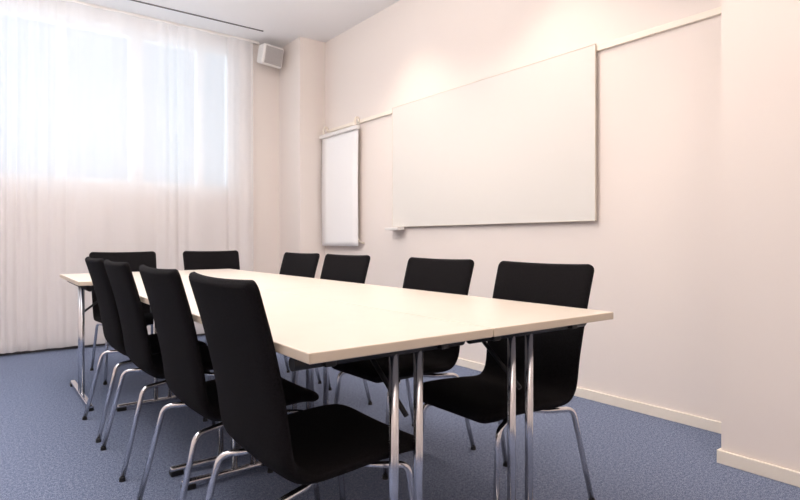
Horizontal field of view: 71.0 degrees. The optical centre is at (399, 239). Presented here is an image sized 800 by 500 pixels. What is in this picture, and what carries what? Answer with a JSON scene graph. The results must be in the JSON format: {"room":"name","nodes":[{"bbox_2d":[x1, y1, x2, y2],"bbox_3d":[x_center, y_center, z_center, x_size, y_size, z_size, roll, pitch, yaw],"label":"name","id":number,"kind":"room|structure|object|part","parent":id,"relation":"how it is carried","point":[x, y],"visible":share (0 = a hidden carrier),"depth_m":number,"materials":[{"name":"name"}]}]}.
{"room":"conference room","nodes":[
{"label":"conference room","id":0,"kind":"room"},
{"bbox_2d":[76,0,399,47],"bbox_3d":[-0.767,-2.175,1.677,5.600,0.100,8.400,0,0,-37],"label":"ceiling","id":1,"kind":"structure","parent":0,"point":[282,22],"depth_m":5.29,"materials":[{"name":"white paint"}]},
{"bbox_2d":[0,0,252,353],"bbox_3d":[-3.334,-0.580,4.624,4.455,3.040,0.045,0,0,-37],"label":"curtain","id":2,"kind":"object","parent":1,"relation":"hanging from","point":[120,132],"visible":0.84,"depth_m":5.10,"materials":[{"name":"white fabric"}]},
{"bbox_2d":[131,0,262,31],"bbox_3d":[-3.196,-2.121,4.334,4.530,0.008,0.014,0,0,-37],"label":"trim","id":3,"kind":"structure","parent":1,"relation":"attached to","point":[131,0],"depth_m":5.29,"materials":[{"name":"grey metal"}]},
{"bbox_2d":[253,44,278,273],"bbox_3d":[-3.240,-0.575,4.947,5.200,3.100,0.200,0,0,-37],"label":"wall","id":4,"kind":"structure","parent":0,"point":[265,77],"depth_m":6.16,"materials":[{"name":"white paint"}]},
{"bbox_2d":[0,333,204,355],"bbox_3d":[-3.295,0.940,4.771,4.900,0.070,0.014,0,0,-37],"label":"baseboard","id":5,"kind":"structure","parent":4,"relation":"attached to","point":[70,347],"depth_m":4.93,"materials":[{"name":"grey"}]},
{"bbox_2d":[62,0,258,44],"bbox_3d":[-3.363,-2.112,4.628,4.620,0.025,0.040,0,0,-37],"label":"rail","id":6,"kind":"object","parent":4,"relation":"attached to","point":[75,1],"depth_m":5.39,"materials":[{"name":"white plastic"}]},
{"bbox_2d":[257,43,283,68],"bbox_3d":[-1.423,-1.958,6.013,0.280,0.225,0.256,0,0,41],"label":"loudspeaker","id":7,"kind":"object","parent":4,"relation":"attached to","point":[270,55],"visible":1,"depth_m":5.92,"materials":[{"name":"white plastic"}]},
{"bbox_2d":[264,45,282,66],"bbox_3d":[-1.336,-1.945,5.938,0.009,0.176,0.216,18,12,39],"label":"speaker grille","id":8,"kind":"object","parent":7,"relation":"attached to","point":[273,55],"depth_m":5.93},
{"bbox_2d":[279,37,324,278],"bbox_3d":[-1.075,-0.575,6.146,0.300,3.100,0.500,0,0,-37],"label":"wall column","id":9,"kind":"structure","parent":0,"point":[302,72],"depth_m":5.98,"materials":[{"name":"white paint"}]},
{"bbox_2d":[0,335,799,499],"bbox_3d":[-0.767,1.025,1.677,5.600,0.100,8.400,0,0,-37],"label":"floor","id":10,"kind":"structure","parent":0,"point":[48,452],"depth_m":2.59,"materials":[{"name":"blue carpet"}]},
{"bbox_2d":[89,251,156,384],"bbox_3d":[-1.977,0.532,4.115,0.467,0.886,0.549,0,0,-37],"label":"chair","id":11,"kind":"object","parent":10,"relation":"on","point":[135,259],"visible":0.28,"depth_m":4.25,"materials":[{"name":"black fabric"}]},
{"bbox_3d":[-2.170,0.786,4.118,0.325,0.367,0.064,0,0,22],"label":"leg","id":12,"kind":"part","parent":11,"relation":"part of","materials":[{"name":"silver metal"}]},
{"bbox_3d":[-1.998,0.785,3.908,0.047,0.366,0.258,0,0,3],"label":"leg","id":13,"kind":"part","parent":11,"relation":"part of","materials":[{"name":"silver metal"}]},
{"bbox_3d":[-1.940,0.569,4.066,0.456,0.058,0.425,0,0,-37],"label":"seat","id":14,"kind":"part","parent":11,"relation":"part of","materials":[{"name":"black fabric"}]},
{"bbox_3d":[-2.097,0.332,4.273,0.467,0.486,0.152,0,0,-37],"label":"backrest","id":15,"kind":"part","parent":11,"relation":"part of","materials":[{"name":"black fabric"}]},
{"bbox_2d":[82,256,207,442],"bbox_3d":[-1.375,0.532,3.034,0.549,0.886,0.467,0,0,-37],"label":"chair","id":16,"kind":"object","parent":10,"relation":"on","point":[111,324],"visible":0.53,"depth_m":2.80,"materials":[{"name":"black fabric"}]},
{"bbox_3d":[-1.562,0.786,3.084,0.325,0.367,0.064,0,0,-6],"label":"leg","id":17,"kind":"part","parent":16,"relation":"part of","materials":[{"name":"silver metal"}]},
{"bbox_3d":[-1.534,0.332,2.915,0.152,0.486,0.467,0,0,-37],"label":"backrest","id":18,"kind":"part","parent":16,"relation":"part of","materials":[{"name":"black fabric"}]},
{"bbox_3d":[-1.379,0.786,2.842,0.064,0.367,0.325,0,0,22],"label":"leg","id":19,"kind":"part","parent":16,"relation":"part of","materials":[{"name":"silver metal"}]},
{"bbox_3d":[-1.326,0.569,3.072,0.425,0.058,0.456,0,0,-37],"label":"seat","id":20,"kind":"part","parent":16,"relation":"part of","materials":[{"name":"black fabric"}]},
{"bbox_2d":[100,259,215,481],"bbox_3d":[-1.043,0.532,2.596,0.549,0.886,0.467,0,0,-37],"label":"chair","id":21,"kind":"object","parent":10,"relation":"on","point":[124,288],"visible":0.63,"depth_m":2.37,"materials":[{"name":"black fabric"}]},
{"bbox_3d":[-1.229,0.786,2.646,0.325,0.367,0.064,0,0,-6],"label":"leg","id":22,"kind":"part","parent":21,"relation":"part of","materials":[{"name":"silver metal"}]},
{"bbox_3d":[-1.201,0.332,2.477,0.152,0.486,0.467,0,0,-37],"label":"backrest","id":23,"kind":"part","parent":21,"relation":"part of","materials":[{"name":"black fabric"}]},
{"bbox_3d":[-1.046,0.786,2.404,0.064,0.367,0.325,0,0,22],"label":"leg","id":24,"kind":"part","parent":21,"relation":"part of","materials":[{"name":"silver metal"}]},
{"bbox_3d":[-0.994,0.569,2.634,0.425,0.058,0.456,0,0,-37],"label":"seat","id":25,"kind":"part","parent":21,"relation":"part of","materials":[{"name":"black fabric"}]},
{"bbox_3d":[-0.836,0.785,2.575,0.258,0.366,0.047,0,0,3],"label":"leg","id":26,"kind":"part","parent":21,"relation":"part of","materials":[{"name":"silver metal"}]},
{"bbox_3d":[-1.007,0.785,2.801,0.047,0.366,0.258,0,0,13],"label":"leg","id":27,"kind":"part","parent":21,"relation":"part of","materials":[{"name":"silver metal"}]},
{"bbox_2d":[60,269,271,410],"bbox_3d":[-1.598,0.605,3.870,1.198,0.740,0.898,0,0,-37],"label":"folding table","id":28,"kind":"object","parent":10,"relation":"on","point":[83,281],"visible":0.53,"depth_m":3.48,"materials":[{"name":"laminate"}]},
{"bbox_3d":[-1.992,0.615,3.496,0.026,0.660,0.026,0,0,-37],"label":"leg","id":29,"kind":"part","parent":28,"relation":"part of","materials":[{"name":"silver metal"}]},
{"bbox_3d":[-1.605,0.277,3.864,1.091,0.036,0.870,0,0,-37],"label":"frame","id":30,"kind":"part","parent":28,"relation":"part of","materials":[{"name":"black plastic"}]},
{"bbox_3d":[-1.944,0.615,3.432,0.026,0.660,0.026,0,0,-37],"label":"leg","id":31,"kind":"part","parent":28,"relation":"part of","materials":[{"name":"silver metal"}]},
{"bbox_2d":[116,278,281,476],"bbox_3d":[-1.127,0.605,2.858,0.548,0.740,1.278,0,0,-37],"label":"folding table","id":32,"kind":"object","parent":10,"relation":"on","point":[176,470],"visible":0.32,"depth_m":2.50,"materials":[{"name":"laminate"}]},
{"bbox_3d":[-1.445,0.615,3.320,0.026,0.660,0.026,0,0,-37],"label":"leg","id":33,"kind":"part","parent":32,"relation":"part of","materials":[{"name":"silver metal"}]},
{"bbox_3d":[-1.381,0.615,3.369,0.026,0.660,0.026,0,0,-37],"label":"leg","id":34,"kind":"part","parent":32,"relation":"part of","materials":[{"name":"silver metal"}]},
{"bbox_3d":[-0.782,0.615,2.443,0.026,0.660,0.026,0,0,-37],"label":"leg","id":35,"kind":"part","parent":32,"relation":"part of","materials":[{"name":"silver metal"}]},
{"bbox_2d":[183,250,239,345],"bbox_3d":[-1.439,0.532,4.522,0.467,0.886,0.549,0,0,-37],"label":"chair","id":36,"kind":"object","parent":10,"relation":"on","point":[193,260],"visible":0.16,"depth_m":4.69,"materials":[{"name":"black fabric"}]},
{"bbox_3d":[-1.558,0.332,4.680,0.467,0.486,0.152,0,0,-37],"label":"backrest","id":37,"kind":"part","parent":36,"relation":"part of","materials":[{"name":"black fabric"}]},
{"bbox_2d":[136,264,319,499],"bbox_3d":[-0.621,0.532,2.038,0.549,0.886,0.467,0,0,-37],"label":"chair","id":38,"kind":"object","parent":10,"relation":"on","point":[184,375],"visible":0.72,"depth_m":1.83,"materials":[{"name":"black fabric"}]},
{"bbox_3d":[-0.807,0.786,2.087,0.325,0.367,0.064,0,0,-6],"label":"leg","id":39,"kind":"part","parent":38,"relation":"part of","materials":[{"name":"silver metal"}]},
{"bbox_3d":[-0.779,0.332,1.919,0.152,0.486,0.467,0,0,-37],"label":"backrest","id":40,"kind":"part","parent":38,"relation":"part of","materials":[{"name":"black fabric"}]},
{"bbox_3d":[-0.624,0.786,1.845,0.064,0.367,0.325,0,0,22],"label":"leg","id":41,"kind":"part","parent":38,"relation":"part of","materials":[{"name":"silver metal"}]},
{"bbox_3d":[-0.571,0.569,2.075,0.425,0.058,0.456,0,0,-37],"label":"seat","id":42,"kind":"part","parent":38,"relation":"part of","materials":[{"name":"black fabric"}]},
{"bbox_3d":[-0.414,0.785,2.017,0.258,0.366,0.047,0,0,3],"label":"leg","id":43,"kind":"part","parent":38,"relation":"part of","materials":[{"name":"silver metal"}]},
{"bbox_2d":[216,274,360,408],"bbox_3d":[-0.737,0.605,3.267,0.563,0.740,1.098,0,0,-37],"label":"folding table","id":44,"kind":"object","parent":10,"relation":"on","point":[269,281],"visible":0.08,"depth_m":3.10,"materials":[{"name":"laminate"}]},
{"bbox_3d":[-0.537,0.615,2.854,0.026,0.660,0.026,0,0,-37],"label":"leg","id":45,"kind":"part","parent":44,"relation":"part of","materials":[{"name":"silver metal"}]},
{"bbox_3d":[-0.473,0.615,2.902,0.026,0.660,0.026,0,0,-37],"label":"leg","id":46,"kind":"part","parent":44,"relation":"part of","materials":[{"name":"silver metal"}]},
{"bbox_2d":[279,252,321,383],"bbox_3d":[-0.881,0.532,3.800,0.549,0.886,0.467,0,0,-41],"label":"chair","id":47,"kind":"object","parent":10,"relation":"on","point":[293,264],"visible":0.17,"depth_m":3.93,"materials":[{"name":"black fabric"}]},
{"bbox_3d":[-0.891,0.786,3.993,0.064,0.367,0.325,0,0,18],"label":"leg","id":48,"kind":"part","parent":47,"relation":"part of","materials":[{"name":"silver metal"}]},
{"bbox_3d":[-0.732,0.332,3.930,0.152,0.486,0.467,0,0,-41],"label":"backrest","id":49,"kind":"part","parent":47,"relation":"part of","materials":[{"name":"black fabric"}]},
{"bbox_3d":[-0.692,0.786,3.764,0.325,0.367,0.064,0,0,-10],"label":"leg","id":50,"kind":"part","parent":47,"relation":"part of","materials":[{"name":"silver metal"}]},
{"bbox_2d":[189,272,412,499],"bbox_3d":[-0.262,0.532,1.569,0.549,0.886,0.467,0,0,-37],"label":"chair","id":51,"kind":"object","parent":10,"relation":"on","point":[308,447],"visible":0.93,"depth_m":1.41,"materials":[{"name":"black fabric"}]},
{"bbox_3d":[-0.449,0.786,1.619,0.325,0.367,0.064,0,0,-6],"label":"leg","id":52,"kind":"part","parent":51,"relation":"part of","materials":[{"name":"silver metal"}]},
{"bbox_3d":[-0.420,0.332,1.450,0.152,0.486,0.467,0,0,-37],"label":"backrest","id":53,"kind":"part","parent":51,"relation":"part of","materials":[{"name":"black fabric"}]},
{"bbox_3d":[-0.266,0.786,1.377,0.064,0.367,0.325,0,0,22],"label":"leg","id":54,"kind":"part","parent":51,"relation":"part of","materials":[{"name":"silver metal"}]},
{"bbox_3d":[-0.226,0.785,1.774,0.047,0.366,0.258,0,0,13],"label":"leg","id":55,"kind":"part","parent":51,"relation":"part of","materials":[{"name":"silver metal"}]},
{"bbox_3d":[-0.213,0.569,1.607,0.425,0.058,0.456,0,0,-37],"label":"seat","id":56,"kind":"part","parent":51,"relation":"part of","materials":[{"name":"black fabric"}]},
{"bbox_3d":[-0.055,0.785,1.548,0.258,0.366,0.047,0,0,3],"label":"leg","id":57,"kind":"part","parent":51,"relation":"part of","materials":[{"name":"silver metal"}]},
{"bbox_2d":[297,254,371,404],"bbox_3d":[-0.513,0.532,3.314,0.549,0.886,0.467,0,0,-41],"label":"chair","id":58,"kind":"object","parent":10,"relation":"on","point":[346,268],"visible":0.15,"depth_m":3.44,"materials":[{"name":"black fabric"}]},
{"bbox_3d":[-0.523,0.786,3.506,0.064,0.367,0.325,0,0,18],"label":"leg","id":59,"kind":"part","parent":58,"relation":"part of","materials":[{"name":"silver metal"}]},
{"bbox_3d":[-0.364,0.332,3.444,0.152,0.486,0.467,0,0,-41],"label":"backrest","id":60,"kind":"part","parent":58,"relation":"part of","materials":[{"name":"black fabric"}]},
{"bbox_3d":[-0.324,0.786,3.277,0.325,0.367,0.064,0,0,-10],"label":"leg","id":61,"kind":"part","parent":58,"relation":"part of","materials":[{"name":"silver metal"}]},
{"bbox_2d":[181,293,492,499],"bbox_3d":[-0.355,0.605,1.838,0.548,0.740,1.278,0,0,-37],"label":"folding table","id":62,"kind":"object","parent":10,"relation":"on","point":[313,332],"visible":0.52,"depth_m":1.47,"materials":[{"name":"laminate"}]},
{"bbox_3d":[-0.682,0.615,2.311,0.026,0.660,0.026,0,0,-37],"label":"leg","id":63,"kind":"part","parent":62,"relation":"part of","materials":[{"name":"silver metal"}]},
{"bbox_3d":[-0.619,0.615,2.360,0.026,0.660,0.026,0,0,-37],"label":"leg","id":64,"kind":"part","parent":62,"relation":"part of","materials":[{"name":"silver metal"}]},
{"bbox_3d":[-0.365,0.277,1.850,0.520,0.036,1.151,0,0,-37],"label":"frame","id":65,"kind":"part","parent":62,"relation":"part of","materials":[{"name":"black plastic"}]},
{"bbox_3d":[-0.016,0.615,1.430,0.026,0.660,0.026,0,0,-37],"label":"leg","id":66,"kind":"part","parent":62,"relation":"part of","materials":[{"name":"silver metal"}]},
{"bbox_3d":[0.048,0.615,1.478,0.026,0.660,0.026,0,0,-37],"label":"leg","id":67,"kind":"part","parent":62,"relation":"part of","materials":[{"name":"silver metal"}]},
{"bbox_2d":[332,257,475,479],"bbox_3d":[0.004,0.532,2.613,0.549,0.886,0.467,0,0,-39],"label":"chair","id":68,"kind":"object","parent":10,"relation":"on","point":[452,276],"visible":0.59,"depth_m":2.60,"materials":[{"name":"black fabric"}]},
{"bbox_3d":[-0.203,0.785,2.627,0.258,0.366,0.047,0,0,1],"label":"leg","id":69,"kind":"part","parent":68,"relation":"part of","materials":[{"name":"silver metal"}]},
{"bbox_3d":[-0.024,0.785,2.406,0.047,0.366,0.258,0,0,11],"label":"leg","id":70,"kind":"part","parent":68,"relation":"part of","materials":[{"name":"silver metal"}]},
{"bbox_3d":[-0.043,0.569,2.574,0.425,0.058,0.456,0,0,-39],"label":"seat","id":71,"kind":"part","parent":68,"relation":"part of","materials":[{"name":"black fabric"}]},
{"bbox_3d":[0.001,0.786,2.806,0.064,0.367,0.325,0,0,20],"label":"leg","id":72,"kind":"part","parent":68,"relation":"part of","materials":[{"name":"silver metal"}]},
{"bbox_3d":[0.158,0.332,2.738,0.152,0.486,0.467,0,0,-39],"label":"backrest","id":73,"kind":"part","parent":68,"relation":"part of","materials":[{"name":"black fabric"}]},
{"bbox_3d":[0.193,0.786,2.570,0.325,0.367,0.064,0,0,-8],"label":"leg","id":74,"kind":"part","parent":68,"relation":"part of","materials":[{"name":"silver metal"}]},
{"bbox_2d":[270,284,612,499],"bbox_3d":[0.035,0.605,2.246,0.563,0.740,1.458,0,0,-37],"label":"folding table","id":75,"kind":"object","parent":10,"relation":"on","point":[509,319],"visible":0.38,"depth_m":1.80,"materials":[{"name":"laminate"}]},
{"bbox_3d":[-0.428,0.615,2.710,0.026,0.660,0.026,0,0,-37],"label":"leg","id":76,"kind":"part","parent":75,"relation":"part of","materials":[{"name":"silver metal"}]},
{"bbox_3d":[-0.365,0.615,2.758,0.026,0.660,0.026,0,0,-37],"label":"leg","id":77,"kind":"part","parent":75,"relation":"part of","materials":[{"name":"silver metal"}]},
{"bbox_3d":[0.338,0.615,1.697,0.026,0.660,0.026,0,0,-37],"label":"leg","id":78,"kind":"part","parent":75,"relation":"part of","materials":[{"name":"silver metal"}]},
{"bbox_3d":[0.031,0.277,2.252,0.535,0.036,1.316,0,0,-37],"label":"frame","id":79,"kind":"part","parent":75,"relation":"part of","materials":[{"name":"black plastic"}]},
{"bbox_3d":[0.401,0.615,1.745,0.026,0.660,0.026,0,0,-37],"label":"leg","id":80,"kind":"part","parent":75,"relation":"part of","materials":[{"name":"silver metal"}]},
{"bbox_2d":[423,261,594,499],"bbox_3d":[0.376,0.532,2.096,0.549,0.886,0.467,0,0,-37],"label":"chair","id":81,"kind":"object","parent":10,"relation":"on","point":[481,398],"visible":0.8,"depth_m":2.08,"materials":[{"name":"black fabric"}]},
{"bbox_3d":[0.169,0.785,2.118,0.258,0.366,0.047,0,0,3],"label":"leg","id":82,"kind":"part","parent":81,"relation":"part of","materials":[{"name":"silver metal"}]},
{"bbox_3d":[0.327,0.569,2.059,0.425,0.058,0.456,0,0,-37],"label":"seat","id":83,"kind":"part","parent":81,"relation":"part of","materials":[{"name":"black fabric"}]},
{"bbox_3d":[0.328,0.785,1.895,0.206,0.366,0.173,0,0,-37],"label":"leg","id":84,"kind":"part","parent":81,"relation":"part of","materials":[{"name":"silver metal"}]},
{"bbox_3d":[0.380,0.786,2.289,0.064,0.367,0.325,0,0,22],"label":"leg","id":85,"kind":"part","parent":81,"relation":"part of","materials":[{"name":"silver metal"}]},
{"bbox_3d":[0.534,0.332,2.216,0.152,0.486,0.467,0,0,-37],"label":"backrest","id":86,"kind":"part","parent":81,"relation":"part of","materials":[{"name":"black fabric"}]},
{"bbox_3d":[0.563,0.786,2.047,0.325,0.367,0.064,0,0,-6],"label":"leg","id":87,"kind":"part","parent":81,"relation":"part of","materials":[{"name":"silver metal"}]},
{"bbox_2d":[721,0,799,471],"bbox_3d":[2.642,-0.575,1.314,0.600,3.100,3.309,0,0,-37],"label":"wall pier","id":88,"kind":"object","parent":10,"relation":"on","point":[760,39],"visible":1,"depth_m":2.33,"materials":[{"name":"white paint"}]},
{"bbox_2d":[717,448,799,486],"bbox_3d":[2.547,0.946,1.251,0.400,0.058,3.323,0,0,-37],"label":"baseboard","id":89,"kind":"object","parent":88,"relation":"attached to","point":[788,476],"visible":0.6,"depth_m":2.32,"materials":[{"name":"beige paint"}]},
{"bbox_2d":[325,0,720,421],"bbox_3d":[0.334,-0.575,4.697,0.200,3.100,4.911,0,0,-37],"label":"wall","id":90,"kind":"structure","parent":0,"point":[652,246],"depth_m":3.32,"materials":[{"name":"white paint"}]},
{"bbox_2d":[385,44,595,229],"bbox_3d":[0.531,-0.633,4.188,0.100,1.093,2.080,0,0,-37],"label":"whiteboard","id":91,"kind":"object","parent":90,"relation":"attached to","point":[518,145],"visible":1,"depth_m":3.94,"materials":[{"name":"white ceramic"}]},
{"bbox_2d":[385,227,403,229],"bbox_3d":[-0.048,-0.098,4.935,0.078,0.022,0.190,0,0,-37],"label":"tray","id":92,"kind":"object","parent":91,"relation":"on","point":[394,228],"depth_m":4.87,"materials":[{"name":"white plastic"}]},
{"bbox_2d":[328,7,720,132],"bbox_3d":[0.471,-1.155,4.336,0.018,0.036,4.091,0,0,-37],"label":"wall rail","id":93,"kind":"object","parent":90,"relation":"attached to","point":[717,11],"visible":0.61,"depth_m":3.14,"materials":[{"name":"white metal"}]},
{"bbox_2d":[319,116,364,245],"bbox_3d":[-0.601,-0.571,5.697,0.084,1.262,0.748,0,0,-37],"label":"flip chart","id":94,"kind":"object","parent":93,"relation":"hanging from","point":[339,183],"visible":1,"depth_m":5.65,"materials":[{"name":"white paper"}]},
{"bbox_2d":[455,358,720,433],"bbox_3d":[0.454,0.946,4.361,0.014,0.058,4.191,0,0,-37],"label":"baseboard","id":95,"kind":"structure","parent":90,"relation":"attached to","point":[671,415],"depth_m":3.15,"materials":[{"name":"beige paint"}]}
]}

